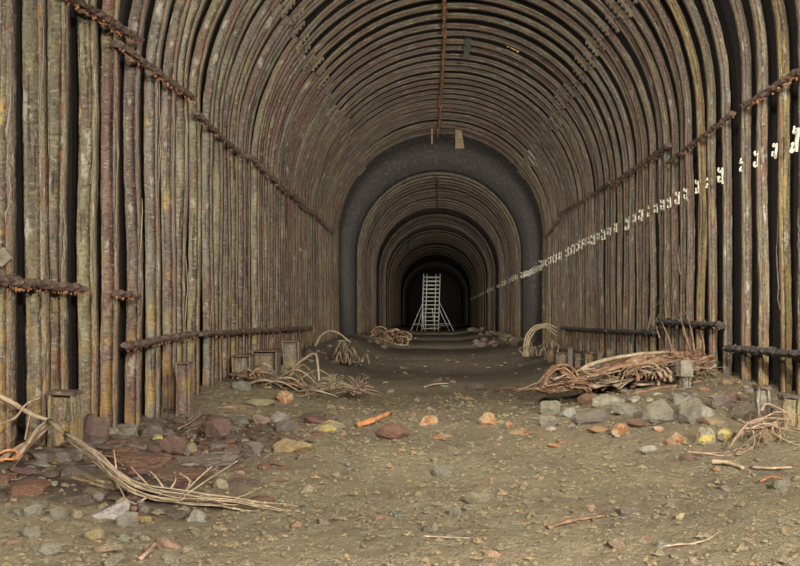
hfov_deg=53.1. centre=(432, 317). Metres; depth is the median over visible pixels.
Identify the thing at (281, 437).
flake
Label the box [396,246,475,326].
rib
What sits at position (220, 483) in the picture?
rock
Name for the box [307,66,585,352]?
rib
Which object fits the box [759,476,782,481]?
stick
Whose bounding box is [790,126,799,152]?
hanger
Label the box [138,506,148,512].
pebble
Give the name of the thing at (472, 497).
rock
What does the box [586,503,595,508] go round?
pebble
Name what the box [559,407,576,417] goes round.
rock
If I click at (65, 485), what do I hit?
pebble
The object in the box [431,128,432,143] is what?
wedge
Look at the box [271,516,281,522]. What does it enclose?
pebble
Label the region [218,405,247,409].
rock
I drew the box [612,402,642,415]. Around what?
rock
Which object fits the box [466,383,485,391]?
rock
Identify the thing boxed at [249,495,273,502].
flake
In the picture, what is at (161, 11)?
rib
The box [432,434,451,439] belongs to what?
rock
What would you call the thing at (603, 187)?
bar
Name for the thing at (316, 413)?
flake
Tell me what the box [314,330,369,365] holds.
root
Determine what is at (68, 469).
scale
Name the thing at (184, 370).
stub
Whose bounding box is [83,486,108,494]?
scale
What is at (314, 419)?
flake
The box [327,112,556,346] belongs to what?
rib
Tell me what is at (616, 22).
rib
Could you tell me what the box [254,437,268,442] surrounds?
flake
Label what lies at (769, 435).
rock
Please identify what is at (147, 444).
flake
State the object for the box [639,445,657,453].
rock
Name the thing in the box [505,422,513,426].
rock
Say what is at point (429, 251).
rib
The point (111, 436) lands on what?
rock
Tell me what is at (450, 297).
wall
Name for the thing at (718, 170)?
hanger
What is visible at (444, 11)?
bar
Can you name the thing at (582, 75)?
rib
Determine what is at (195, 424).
flake
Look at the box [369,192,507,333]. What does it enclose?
rib
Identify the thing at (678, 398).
rock
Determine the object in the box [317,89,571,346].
rib
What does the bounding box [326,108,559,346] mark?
rib
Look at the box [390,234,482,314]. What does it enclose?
rib
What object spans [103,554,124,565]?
rock
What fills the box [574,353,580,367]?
stub
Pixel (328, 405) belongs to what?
rubble stone
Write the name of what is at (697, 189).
hanger
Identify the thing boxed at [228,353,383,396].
heap
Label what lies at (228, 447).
flake
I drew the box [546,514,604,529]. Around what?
stick
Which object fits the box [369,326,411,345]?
root tangle
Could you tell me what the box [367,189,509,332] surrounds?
rib
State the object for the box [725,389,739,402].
rock
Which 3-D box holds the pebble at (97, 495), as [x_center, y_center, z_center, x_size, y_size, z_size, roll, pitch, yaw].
[-2.396,1.275,5.723,0.084,0.060,0.077,0,0,18]
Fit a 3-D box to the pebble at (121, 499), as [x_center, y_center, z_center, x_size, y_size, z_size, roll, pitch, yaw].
[-2.215,1.320,5.737,0.087,0.064,0.088,0,0,26]
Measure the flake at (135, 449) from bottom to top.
0.059 m
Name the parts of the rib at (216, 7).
leg, leg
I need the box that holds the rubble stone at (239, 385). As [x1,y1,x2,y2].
[231,380,250,390]
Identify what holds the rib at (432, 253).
on the floor
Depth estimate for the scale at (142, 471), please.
6.48 m
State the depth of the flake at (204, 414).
10.82 m
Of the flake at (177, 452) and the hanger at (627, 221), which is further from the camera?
the hanger at (627, 221)
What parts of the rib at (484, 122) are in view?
leg, crown, leg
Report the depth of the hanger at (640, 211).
16.37 m
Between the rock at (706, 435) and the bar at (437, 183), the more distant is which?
the bar at (437, 183)
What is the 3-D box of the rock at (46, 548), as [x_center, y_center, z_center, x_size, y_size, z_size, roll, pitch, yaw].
[-2.145,1.290,4.454,0.146,0.084,0.076,0,0,-27]
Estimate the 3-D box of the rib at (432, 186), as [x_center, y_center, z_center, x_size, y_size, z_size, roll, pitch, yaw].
[0.298,-3.130,44.344,8.239,8.448,0.182,0,0,0]
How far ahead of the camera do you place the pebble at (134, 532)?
5.03 m
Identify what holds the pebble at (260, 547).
on the floor
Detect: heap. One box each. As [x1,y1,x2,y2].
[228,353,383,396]
[509,309,725,394]
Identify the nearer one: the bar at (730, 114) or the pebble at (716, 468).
the pebble at (716, 468)
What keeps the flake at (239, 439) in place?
on the floor
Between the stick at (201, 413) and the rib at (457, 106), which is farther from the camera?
the rib at (457, 106)
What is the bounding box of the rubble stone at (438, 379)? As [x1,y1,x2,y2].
[431,377,442,381]
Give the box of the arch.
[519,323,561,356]
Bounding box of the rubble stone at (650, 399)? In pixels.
[644,397,653,401]
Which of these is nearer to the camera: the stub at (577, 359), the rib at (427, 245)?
the stub at (577, 359)
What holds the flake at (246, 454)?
on the floor
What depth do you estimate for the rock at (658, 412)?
9.04 m
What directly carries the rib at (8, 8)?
on the floor
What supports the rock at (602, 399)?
on the floor
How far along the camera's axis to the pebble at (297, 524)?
5.34 m
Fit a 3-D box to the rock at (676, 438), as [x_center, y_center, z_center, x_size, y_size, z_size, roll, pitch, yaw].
[2.461,1.226,8.084,0.223,0.148,0.118,0,0,16]
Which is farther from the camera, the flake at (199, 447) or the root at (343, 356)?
the root at (343, 356)
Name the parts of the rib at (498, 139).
leg, crown, leg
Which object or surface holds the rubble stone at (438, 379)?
on the floor
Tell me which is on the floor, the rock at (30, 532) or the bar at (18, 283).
the rock at (30, 532)
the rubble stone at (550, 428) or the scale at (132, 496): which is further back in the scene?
the rubble stone at (550, 428)
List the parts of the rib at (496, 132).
leg, crown, leg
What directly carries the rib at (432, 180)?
on the floor
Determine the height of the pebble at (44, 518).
0.034 m
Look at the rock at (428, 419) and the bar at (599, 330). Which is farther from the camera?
the bar at (599, 330)
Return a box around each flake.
[84,442,96,449]
[116,440,125,444]
[128,443,146,449]
[129,447,140,451]
[140,442,157,447]
[141,436,152,440]
[163,428,174,435]
[172,417,189,423]
[172,449,183,454]
[189,421,201,427]
[196,446,208,450]
[198,413,210,417]
[199,428,205,433]
[199,442,212,445]
[207,414,220,419]
[222,439,235,443]
[224,433,242,439]
[224,445,242,450]
[230,426,241,431]
[233,416,249,423]
[237,436,247,442]
[242,452,250,456]
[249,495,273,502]
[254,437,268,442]
[257,462,271,468]
[261,427,273,431]
[263,444,272,449]
[274,419,298,431]
[276,465,290,469]
[279,435,288,439]
[295,453,306,458]
[298,410,325,419]
[304,415,326,423]
[310,431,322,436]
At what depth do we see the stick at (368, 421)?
9.95 m
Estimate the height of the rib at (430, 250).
8.285 m
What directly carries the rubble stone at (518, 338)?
on the floor
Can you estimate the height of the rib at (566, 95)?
8.420 m
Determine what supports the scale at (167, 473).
on the floor
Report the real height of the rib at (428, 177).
8.463 m
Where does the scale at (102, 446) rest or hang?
on the floor
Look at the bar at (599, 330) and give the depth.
21.57 m
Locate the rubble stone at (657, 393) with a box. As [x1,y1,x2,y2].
[651,392,662,396]
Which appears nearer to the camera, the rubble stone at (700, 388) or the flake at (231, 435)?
the flake at (231, 435)
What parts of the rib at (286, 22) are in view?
leg, joint plate, crown, joint plate, leg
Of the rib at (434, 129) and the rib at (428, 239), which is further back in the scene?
the rib at (428, 239)
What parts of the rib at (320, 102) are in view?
leg, joint plate, crown, joint plate, leg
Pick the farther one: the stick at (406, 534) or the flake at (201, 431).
the flake at (201, 431)
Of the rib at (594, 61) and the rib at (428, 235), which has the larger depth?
the rib at (428, 235)
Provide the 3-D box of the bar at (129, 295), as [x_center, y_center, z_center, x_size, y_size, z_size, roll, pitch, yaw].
[-3.607,-0.265,9.429,0.146,0.139,0.675,0,0,0]
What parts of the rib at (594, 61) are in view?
leg, joint plate, crown, joint plate, leg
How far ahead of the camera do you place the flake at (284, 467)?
7.36 m
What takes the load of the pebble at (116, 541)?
on the floor
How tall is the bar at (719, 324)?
0.197 m
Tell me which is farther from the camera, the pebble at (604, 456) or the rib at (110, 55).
the rib at (110, 55)
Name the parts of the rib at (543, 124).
leg, crown, leg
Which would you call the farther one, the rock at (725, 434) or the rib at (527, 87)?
the rib at (527, 87)
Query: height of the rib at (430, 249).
8.250 m
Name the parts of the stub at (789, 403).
cap plate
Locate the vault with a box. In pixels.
[17,0,797,440]
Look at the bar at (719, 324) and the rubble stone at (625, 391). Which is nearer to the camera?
the rubble stone at (625, 391)
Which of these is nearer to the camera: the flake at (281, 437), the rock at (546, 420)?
the flake at (281, 437)
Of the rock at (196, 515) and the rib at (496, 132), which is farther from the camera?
the rib at (496, 132)
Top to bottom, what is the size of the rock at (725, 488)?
0.062 m
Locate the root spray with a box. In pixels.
[46,419,300,511]
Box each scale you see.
[0,460,17,470]
[0,472,17,481]
[5,483,44,497]
[10,467,41,474]
[15,478,50,487]
[21,450,32,458]
[26,448,82,463]
[30,462,51,466]
[39,468,59,477]
[47,492,93,505]
[56,465,66,472]
[60,442,73,447]
[60,465,107,478]
[71,473,117,489]
[75,461,91,464]
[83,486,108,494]
[90,438,105,443]
[91,500,129,520]
[94,443,114,449]
[104,439,115,444]
[106,452,171,468]
[106,495,121,500]
[110,446,131,451]
[123,466,153,476]
[126,489,156,500]
[129,439,149,444]
[138,516,151,522]
[147,444,162,451]
[148,467,208,481]
[149,483,174,490]
[159,510,188,518]
[165,463,184,467]
[174,482,182,487]
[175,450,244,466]
[190,451,201,455]
[200,449,222,452]
[207,443,226,448]
[232,477,260,486]
[255,441,267,445]
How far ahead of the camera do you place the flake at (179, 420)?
10.31 m
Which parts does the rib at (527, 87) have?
leg, crown, leg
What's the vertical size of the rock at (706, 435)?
0.217 m
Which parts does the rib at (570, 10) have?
leg, joint plate, crown, joint plate, leg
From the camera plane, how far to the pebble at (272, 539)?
5.04 m
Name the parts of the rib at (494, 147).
leg, crown, leg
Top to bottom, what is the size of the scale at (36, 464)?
0.045 m
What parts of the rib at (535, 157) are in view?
leg, crown, leg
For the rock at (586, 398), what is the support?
on the floor
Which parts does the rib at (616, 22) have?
leg, joint plate, crown, joint plate, leg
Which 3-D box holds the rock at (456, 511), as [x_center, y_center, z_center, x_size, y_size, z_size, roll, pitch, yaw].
[0.157,1.386,5.711,0.090,0.083,0.049,0,0,-41]
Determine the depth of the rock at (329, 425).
9.70 m
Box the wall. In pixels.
[409,272,460,324]
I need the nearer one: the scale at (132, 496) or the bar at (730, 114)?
the scale at (132, 496)
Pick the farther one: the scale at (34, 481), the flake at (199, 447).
the flake at (199, 447)
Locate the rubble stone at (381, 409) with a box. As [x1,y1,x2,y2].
[374,408,386,412]
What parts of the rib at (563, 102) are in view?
leg, joint plate, crown, joint plate, leg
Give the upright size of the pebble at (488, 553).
0.047 m
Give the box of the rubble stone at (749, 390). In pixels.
[742,388,753,393]
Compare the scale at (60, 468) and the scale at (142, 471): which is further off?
the scale at (142, 471)
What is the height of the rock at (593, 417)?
0.228 m
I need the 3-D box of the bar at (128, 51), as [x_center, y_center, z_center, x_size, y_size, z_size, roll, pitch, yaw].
[-3.604,-3.211,10.613,0.194,0.283,2.933,0,0,0]
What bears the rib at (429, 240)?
on the floor
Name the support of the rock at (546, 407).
on the floor
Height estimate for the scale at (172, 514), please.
0.052 m
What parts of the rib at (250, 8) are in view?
leg, leg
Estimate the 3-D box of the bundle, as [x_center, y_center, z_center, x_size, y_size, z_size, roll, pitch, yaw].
[-3.322,0.904,6.236,0.456,0.653,1.391,0,0,-13]
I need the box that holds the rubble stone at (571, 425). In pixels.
[565,423,575,428]
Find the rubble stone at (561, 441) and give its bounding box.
[556,438,567,443]
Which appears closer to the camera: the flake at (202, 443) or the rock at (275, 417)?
the flake at (202, 443)
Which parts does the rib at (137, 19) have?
leg, leg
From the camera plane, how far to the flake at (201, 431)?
9.75 m
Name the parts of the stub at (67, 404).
cap plate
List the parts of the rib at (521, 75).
leg, joint plate, crown, joint plate, leg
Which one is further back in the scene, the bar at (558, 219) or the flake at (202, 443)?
the bar at (558, 219)
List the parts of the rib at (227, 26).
leg, leg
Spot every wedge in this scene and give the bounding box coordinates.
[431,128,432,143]
[455,129,463,148]
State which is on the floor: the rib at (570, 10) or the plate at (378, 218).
the rib at (570, 10)
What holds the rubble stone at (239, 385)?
on the floor
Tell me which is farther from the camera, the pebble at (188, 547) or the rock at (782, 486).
the rock at (782, 486)
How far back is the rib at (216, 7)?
12.57 m
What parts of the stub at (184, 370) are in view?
cap plate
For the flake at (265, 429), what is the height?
0.072 m
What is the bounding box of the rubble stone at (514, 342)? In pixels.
[510,340,518,345]
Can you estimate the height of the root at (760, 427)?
0.497 m
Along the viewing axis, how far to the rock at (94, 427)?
7.83 m
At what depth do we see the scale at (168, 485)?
6.18 m
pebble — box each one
[4,539,22,546]
[12,507,22,514]
[31,501,49,510]
[38,515,50,520]
[51,481,57,485]
[60,483,68,487]
[71,509,84,518]
[92,491,103,500]
[111,540,121,543]
[115,497,130,503]
[118,533,130,541]
[131,531,141,534]
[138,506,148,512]
[169,562,179,565]
[179,505,189,510]
[182,545,192,549]
[190,527,201,535]
[236,470,244,474]
[256,544,265,549]
[266,537,275,541]
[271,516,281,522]
[291,521,302,527]
[317,518,328,525]
[390,510,405,518]
[484,550,498,556]
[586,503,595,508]
[602,455,612,458]
[640,534,650,539]
[661,511,668,515]
[663,502,674,507]
[688,556,697,562]
[712,465,719,471]
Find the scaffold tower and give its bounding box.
[410,274,453,330]
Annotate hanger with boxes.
[624,217,628,229]
[638,209,642,220]
[660,200,664,210]
[674,192,679,203]
[683,188,686,200]
[695,180,698,193]
[717,167,723,183]
[739,158,742,171]
[753,151,757,167]
[771,143,777,158]
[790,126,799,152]
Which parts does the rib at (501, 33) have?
leg, joint plate, crown, joint plate, leg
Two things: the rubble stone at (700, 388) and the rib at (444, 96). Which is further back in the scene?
the rib at (444, 96)
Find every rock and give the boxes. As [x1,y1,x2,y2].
[20,526,41,539]
[22,505,42,516]
[33,542,61,555]
[50,507,66,519]
[83,413,108,441]
[83,527,107,540]
[92,542,122,552]
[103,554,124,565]
[109,424,138,436]
[109,434,130,439]
[115,511,137,526]
[140,423,163,437]
[152,433,162,439]
[155,535,182,548]
[158,435,186,451]
[161,555,179,563]
[186,443,197,451]
[187,509,206,522]
[204,418,230,436]
[213,478,228,488]
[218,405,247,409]
[242,441,262,454]
[245,398,276,406]
[251,414,270,423]
[270,412,288,421]
[272,438,312,452]
[277,390,292,403]
[299,484,314,493]
[312,420,344,431]
[377,423,408,438]
[418,415,437,425]
[423,521,437,534]
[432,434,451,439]
[432,464,452,476]
[448,506,460,515]
[464,492,492,503]
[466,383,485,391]
[479,412,495,424]
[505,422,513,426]
[508,430,532,435]
[540,400,560,413]
[540,415,557,426]
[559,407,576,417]
[572,410,609,424]
[578,393,597,404]
[586,426,607,432]
[592,394,626,407]
[609,538,624,548]
[611,423,629,436]
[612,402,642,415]
[619,505,637,515]
[626,418,652,426]
[629,396,640,402]
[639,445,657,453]
[641,399,678,424]
[652,426,663,431]
[656,540,664,547]
[665,432,687,444]
[673,393,684,404]
[675,513,684,519]
[678,395,700,424]
[681,454,696,460]
[695,427,715,444]
[698,416,726,425]
[701,406,714,416]
[711,395,731,409]
[715,485,729,491]
[717,428,735,440]
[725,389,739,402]
[731,401,757,421]
[762,427,776,443]
[772,480,790,492]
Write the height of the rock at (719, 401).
0.214 m
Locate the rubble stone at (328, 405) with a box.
[327,404,335,408]
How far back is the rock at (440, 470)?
7.09 m
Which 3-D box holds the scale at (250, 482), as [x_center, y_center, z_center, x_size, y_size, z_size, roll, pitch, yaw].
[-1.575,1.383,6.728,0.246,0.081,0.108,0,0,9]
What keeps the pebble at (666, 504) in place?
on the floor
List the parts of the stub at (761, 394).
cap plate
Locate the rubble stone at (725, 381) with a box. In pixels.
[721,379,732,384]
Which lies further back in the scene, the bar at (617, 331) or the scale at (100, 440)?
the bar at (617, 331)
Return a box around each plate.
[0,247,12,266]
[375,215,380,222]
[409,239,412,248]
[463,38,470,59]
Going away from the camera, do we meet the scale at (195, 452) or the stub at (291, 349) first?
the scale at (195, 452)
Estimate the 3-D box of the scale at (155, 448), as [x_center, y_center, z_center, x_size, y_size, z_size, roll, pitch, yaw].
[-2.647,1.255,7.673,0.206,0.093,0.170,0,0,21]
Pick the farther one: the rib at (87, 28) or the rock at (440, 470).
the rib at (87, 28)
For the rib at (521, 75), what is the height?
8.426 m
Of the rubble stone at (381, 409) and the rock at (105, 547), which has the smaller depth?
the rock at (105, 547)
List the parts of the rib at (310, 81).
leg, joint plate, crown, joint plate, leg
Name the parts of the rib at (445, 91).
leg, crown, leg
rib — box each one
[0,0,17,452]
[22,0,51,445]
[47,0,70,389]
[76,0,99,416]
[100,0,799,429]
[123,0,792,425]
[143,0,769,418]
[160,0,751,409]
[175,0,732,374]
[187,0,717,395]
[201,0,706,386]
[213,0,694,381]
[222,0,685,377]
[230,0,678,372]
[238,0,670,354]
[246,0,663,353]
[251,0,656,353]
[260,0,648,351]
[264,0,641,352]
[269,0,634,353]
[276,3,628,354]
[281,13,622,355]
[285,23,615,355]
[289,30,609,353]
[292,39,604,355]
[297,45,598,354]
[299,53,594,353]
[303,61,590,351]
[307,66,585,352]
[309,73,582,350]
[312,78,578,349]
[315,84,574,348]
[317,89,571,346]
[319,94,568,348]
[323,99,564,347]
[325,104,561,347]
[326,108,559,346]
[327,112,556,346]
[330,116,552,341]
[332,121,550,345]
[334,125,547,344]
[336,128,545,337]
[337,131,544,343]
[357,172,520,335]
[359,176,517,335]
[361,179,515,336]
[363,182,513,335]
[364,185,512,335]
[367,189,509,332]
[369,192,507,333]
[370,195,505,332]
[371,194,500,248]
[371,198,504,332]
[373,201,502,331]
[375,204,500,331]
[376,206,499,328]
[380,214,494,330]
[381,217,492,323]
[382,216,492,264]
[382,219,491,329]
[382,221,489,271]
[384,222,489,329]
[385,224,488,327]
[387,230,485,328]
[389,233,483,326]
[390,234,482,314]
[391,235,481,277]
[391,236,481,326]
[391,237,480,327]
[393,239,479,327]
[393,240,478,327]
[394,241,477,326]
[395,245,476,326]
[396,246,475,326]
[397,248,474,325]
[398,249,473,325]
[399,250,472,281]
[399,251,472,325]
[400,247,474,279]
[400,253,471,325]
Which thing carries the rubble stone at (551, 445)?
on the floor
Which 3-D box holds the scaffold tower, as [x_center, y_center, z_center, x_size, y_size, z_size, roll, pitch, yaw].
[-0.075,-1.337,70.000,3.798,5.026,3.094,0,0,0]
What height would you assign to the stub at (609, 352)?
0.398 m
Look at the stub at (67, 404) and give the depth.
7.43 m
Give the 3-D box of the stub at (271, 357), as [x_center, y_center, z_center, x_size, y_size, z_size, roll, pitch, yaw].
[-3.249,0.898,15.616,0.535,0.567,0.497,0,0,0]
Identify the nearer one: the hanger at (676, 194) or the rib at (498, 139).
the hanger at (676, 194)
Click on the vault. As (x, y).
(477, 161)
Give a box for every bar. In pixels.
[0,274,88,295]
[64,0,144,44]
[110,40,197,103]
[111,290,142,300]
[120,331,199,351]
[192,110,245,159]
[198,326,312,339]
[245,153,334,233]
[436,0,447,137]
[436,176,438,209]
[544,218,559,238]
[558,182,610,215]
[560,326,608,332]
[607,328,656,335]
[608,142,674,187]
[655,318,725,329]
[666,111,736,163]
[721,344,799,359]
[740,67,799,109]
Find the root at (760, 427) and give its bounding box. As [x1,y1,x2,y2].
[687,403,799,455]
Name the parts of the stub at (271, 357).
cap plate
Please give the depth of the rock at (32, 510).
5.05 m
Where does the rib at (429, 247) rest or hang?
on the floor
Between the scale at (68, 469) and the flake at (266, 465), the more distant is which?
the flake at (266, 465)
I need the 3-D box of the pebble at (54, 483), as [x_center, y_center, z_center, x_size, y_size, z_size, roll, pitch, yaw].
[-2.783,1.216,5.876,0.057,0.036,0.060,0,0,23]
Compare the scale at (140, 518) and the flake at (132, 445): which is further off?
the flake at (132, 445)
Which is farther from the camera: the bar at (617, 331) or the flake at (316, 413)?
the bar at (617, 331)
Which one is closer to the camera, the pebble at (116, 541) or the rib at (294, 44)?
the pebble at (116, 541)
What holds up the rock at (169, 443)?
on the floor
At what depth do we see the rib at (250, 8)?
13.86 m
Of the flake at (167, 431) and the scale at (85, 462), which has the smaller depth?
the scale at (85, 462)
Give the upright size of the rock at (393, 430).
0.223 m
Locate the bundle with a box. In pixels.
[0,394,57,485]
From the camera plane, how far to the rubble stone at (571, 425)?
9.67 m
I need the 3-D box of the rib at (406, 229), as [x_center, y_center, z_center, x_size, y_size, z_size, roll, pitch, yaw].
[0.300,-3.124,58.762,8.041,8.273,0.176,0,0,0]
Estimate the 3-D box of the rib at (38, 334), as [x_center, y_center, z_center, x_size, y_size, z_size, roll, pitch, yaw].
[0.272,-3.011,7.517,8.271,8.621,0.215,0,0,1]
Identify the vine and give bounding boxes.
[647,296,689,338]
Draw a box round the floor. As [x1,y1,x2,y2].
[0,323,799,565]
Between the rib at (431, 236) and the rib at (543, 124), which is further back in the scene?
the rib at (431, 236)
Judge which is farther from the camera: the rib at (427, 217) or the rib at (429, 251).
the rib at (429, 251)
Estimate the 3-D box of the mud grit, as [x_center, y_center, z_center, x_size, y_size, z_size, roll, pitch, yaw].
[0.260,1.119,9.095,7.746,0.666,11.076,0,0,0]
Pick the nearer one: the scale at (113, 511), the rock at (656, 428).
the scale at (113, 511)
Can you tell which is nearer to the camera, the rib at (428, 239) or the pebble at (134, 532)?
the pebble at (134, 532)
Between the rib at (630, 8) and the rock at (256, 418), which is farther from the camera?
the rib at (630, 8)
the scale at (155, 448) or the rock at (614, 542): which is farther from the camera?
the scale at (155, 448)
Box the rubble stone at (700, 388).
[698,387,708,390]
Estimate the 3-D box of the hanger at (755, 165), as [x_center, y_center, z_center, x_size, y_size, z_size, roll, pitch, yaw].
[4.244,-2.093,10.510,0.143,0.244,0.056,0,0,-41]
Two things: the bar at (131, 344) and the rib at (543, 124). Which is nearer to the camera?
the bar at (131, 344)
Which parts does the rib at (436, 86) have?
leg, crown, leg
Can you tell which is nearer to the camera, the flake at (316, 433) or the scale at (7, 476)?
the scale at (7, 476)
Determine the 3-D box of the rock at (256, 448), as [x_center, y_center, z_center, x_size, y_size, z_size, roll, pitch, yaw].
[-1.804,1.308,7.986,0.194,0.149,0.102,0,0,26]
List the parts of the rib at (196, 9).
leg, leg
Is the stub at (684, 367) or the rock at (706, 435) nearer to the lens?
the rock at (706, 435)
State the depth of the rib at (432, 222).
60.73 m
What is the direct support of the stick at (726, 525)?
on the floor
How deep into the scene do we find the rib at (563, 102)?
21.50 m
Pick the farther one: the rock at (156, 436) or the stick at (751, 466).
the rock at (156, 436)
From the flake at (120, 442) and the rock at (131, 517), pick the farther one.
the flake at (120, 442)
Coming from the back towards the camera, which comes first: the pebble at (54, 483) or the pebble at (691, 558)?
the pebble at (54, 483)
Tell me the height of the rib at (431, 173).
8.487 m
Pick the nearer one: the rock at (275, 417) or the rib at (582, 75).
the rock at (275, 417)
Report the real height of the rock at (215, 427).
0.317 m
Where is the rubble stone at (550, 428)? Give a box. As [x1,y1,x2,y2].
[545,426,555,430]
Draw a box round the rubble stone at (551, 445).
[547,443,563,448]
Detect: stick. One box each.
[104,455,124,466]
[137,542,156,559]
[177,413,202,428]
[356,410,392,427]
[403,533,469,538]
[423,383,448,387]
[484,387,517,392]
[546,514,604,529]
[663,543,695,546]
[692,525,728,542]
[712,459,745,469]
[750,465,791,469]
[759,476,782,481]
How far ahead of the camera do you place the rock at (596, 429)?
9.26 m
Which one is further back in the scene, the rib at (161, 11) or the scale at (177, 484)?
the rib at (161, 11)
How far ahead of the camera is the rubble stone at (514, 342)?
32.43 m
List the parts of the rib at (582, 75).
leg, joint plate, crown, joint plate, leg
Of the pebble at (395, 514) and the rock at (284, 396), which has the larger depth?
the rock at (284, 396)
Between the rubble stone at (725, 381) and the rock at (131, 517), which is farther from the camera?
the rubble stone at (725, 381)
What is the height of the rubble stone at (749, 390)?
0.079 m
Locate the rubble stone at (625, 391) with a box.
[620,389,630,394]
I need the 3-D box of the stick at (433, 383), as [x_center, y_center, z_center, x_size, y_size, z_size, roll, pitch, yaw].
[0.049,1.400,16.715,0.673,0.074,0.133,0,0,-38]
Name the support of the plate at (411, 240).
hanging from the vault
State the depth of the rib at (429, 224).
61.67 m
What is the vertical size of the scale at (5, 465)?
0.132 m
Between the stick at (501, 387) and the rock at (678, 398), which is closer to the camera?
the rock at (678, 398)
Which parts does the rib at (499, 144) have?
leg, crown, leg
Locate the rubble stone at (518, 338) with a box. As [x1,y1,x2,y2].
[513,336,523,340]
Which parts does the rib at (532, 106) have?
leg, crown, leg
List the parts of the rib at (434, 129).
leg, crown, leg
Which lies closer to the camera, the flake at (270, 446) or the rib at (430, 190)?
the flake at (270, 446)
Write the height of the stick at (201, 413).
0.113 m
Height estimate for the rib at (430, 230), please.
8.381 m
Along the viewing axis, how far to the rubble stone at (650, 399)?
10.29 m
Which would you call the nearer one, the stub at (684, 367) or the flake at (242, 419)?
the flake at (242, 419)
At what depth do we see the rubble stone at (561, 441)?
8.97 m
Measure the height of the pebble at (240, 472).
0.048 m
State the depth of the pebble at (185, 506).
5.78 m
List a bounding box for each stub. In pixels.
[46,389,83,445]
[175,361,192,415]
[231,354,254,378]
[250,349,282,375]
[282,340,301,369]
[546,348,553,362]
[555,352,566,363]
[567,346,572,365]
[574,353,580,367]
[584,352,592,364]
[596,351,602,359]
[605,349,612,357]
[676,359,692,388]
[752,385,771,414]
[777,394,799,427]
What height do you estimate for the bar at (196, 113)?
0.184 m
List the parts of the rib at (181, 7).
leg, leg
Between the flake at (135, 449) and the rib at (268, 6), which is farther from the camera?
the rib at (268, 6)
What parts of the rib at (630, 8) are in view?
leg, joint plate, crown, joint plate, leg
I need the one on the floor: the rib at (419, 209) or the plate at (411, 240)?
the rib at (419, 209)
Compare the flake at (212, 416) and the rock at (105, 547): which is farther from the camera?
the flake at (212, 416)
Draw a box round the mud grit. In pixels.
[0,374,799,565]
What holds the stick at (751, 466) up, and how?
on the floor
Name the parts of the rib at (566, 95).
leg, crown, joint plate, leg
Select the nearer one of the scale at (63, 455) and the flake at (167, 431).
the scale at (63, 455)
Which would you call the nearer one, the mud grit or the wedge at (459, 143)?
the mud grit
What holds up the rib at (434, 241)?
on the floor
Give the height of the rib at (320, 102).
8.414 m
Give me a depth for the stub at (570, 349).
17.36 m
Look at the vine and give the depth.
14.73 m
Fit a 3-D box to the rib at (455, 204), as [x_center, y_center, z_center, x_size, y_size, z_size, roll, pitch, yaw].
[0.298,-3.120,49.957,8.110,8.345,0.174,0,0,0]
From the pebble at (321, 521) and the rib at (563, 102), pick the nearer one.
the pebble at (321, 521)
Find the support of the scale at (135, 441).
on the floor
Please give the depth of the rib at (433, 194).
47.15 m
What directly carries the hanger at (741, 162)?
attached to the rib at (181, 7)
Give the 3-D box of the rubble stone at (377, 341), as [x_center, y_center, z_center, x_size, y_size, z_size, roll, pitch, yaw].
[-2.373,1.032,33.962,0.377,0.294,0.345,0,0,-44]
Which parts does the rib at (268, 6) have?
leg, joint plate, leg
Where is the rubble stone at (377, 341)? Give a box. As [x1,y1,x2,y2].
[373,339,380,344]
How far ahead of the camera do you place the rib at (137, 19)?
10.11 m
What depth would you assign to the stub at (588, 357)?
17.28 m
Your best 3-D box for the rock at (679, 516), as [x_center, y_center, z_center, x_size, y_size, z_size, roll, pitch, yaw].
[1.677,1.348,5.433,0.062,0.052,0.039,0,0,-7]
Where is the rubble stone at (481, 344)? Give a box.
[477,342,486,346]
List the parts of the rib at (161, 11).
leg, leg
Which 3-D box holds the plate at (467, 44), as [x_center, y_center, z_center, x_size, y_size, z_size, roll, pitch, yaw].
[0.890,-7.027,20.901,0.213,0.529,0.180,0,0,-1]
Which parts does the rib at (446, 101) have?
leg, crown, leg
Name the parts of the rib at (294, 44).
leg, joint plate, crown, joint plate, leg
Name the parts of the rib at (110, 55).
leg, leg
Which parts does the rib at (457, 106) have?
leg, crown, leg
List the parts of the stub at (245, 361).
cap plate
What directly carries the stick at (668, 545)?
on the floor
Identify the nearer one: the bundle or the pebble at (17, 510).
the pebble at (17, 510)
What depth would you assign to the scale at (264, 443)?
8.55 m
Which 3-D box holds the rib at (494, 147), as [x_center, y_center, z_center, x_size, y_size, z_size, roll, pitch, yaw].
[0.275,-3.117,31.561,8.331,8.513,0.234,0,0,0]
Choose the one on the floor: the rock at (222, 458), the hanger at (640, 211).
the rock at (222, 458)
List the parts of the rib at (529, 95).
leg, joint plate, crown, joint plate, leg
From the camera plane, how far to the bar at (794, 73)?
9.83 m
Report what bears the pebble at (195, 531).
on the floor
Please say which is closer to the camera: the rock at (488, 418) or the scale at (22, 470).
the scale at (22, 470)
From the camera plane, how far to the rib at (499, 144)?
30.40 m
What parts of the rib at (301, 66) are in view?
leg, joint plate, crown, joint plate, leg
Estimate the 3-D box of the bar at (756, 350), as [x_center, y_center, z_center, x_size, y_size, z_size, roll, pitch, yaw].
[4.207,0.434,10.170,0.173,0.161,2.635,0,0,0]
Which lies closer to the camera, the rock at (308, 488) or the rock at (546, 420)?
the rock at (308, 488)
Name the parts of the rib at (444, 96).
leg, crown, leg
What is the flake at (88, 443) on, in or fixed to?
on the floor
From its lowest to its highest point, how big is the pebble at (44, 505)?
0.075 m
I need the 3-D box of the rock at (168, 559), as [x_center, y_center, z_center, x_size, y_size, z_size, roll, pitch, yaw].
[-1.511,1.396,4.611,0.111,0.068,0.068,0,0,-8]
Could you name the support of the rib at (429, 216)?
on the floor
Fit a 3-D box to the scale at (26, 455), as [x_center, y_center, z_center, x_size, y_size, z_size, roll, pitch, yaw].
[-3.393,1.147,6.708,0.188,0.066,0.202,0,0,38]

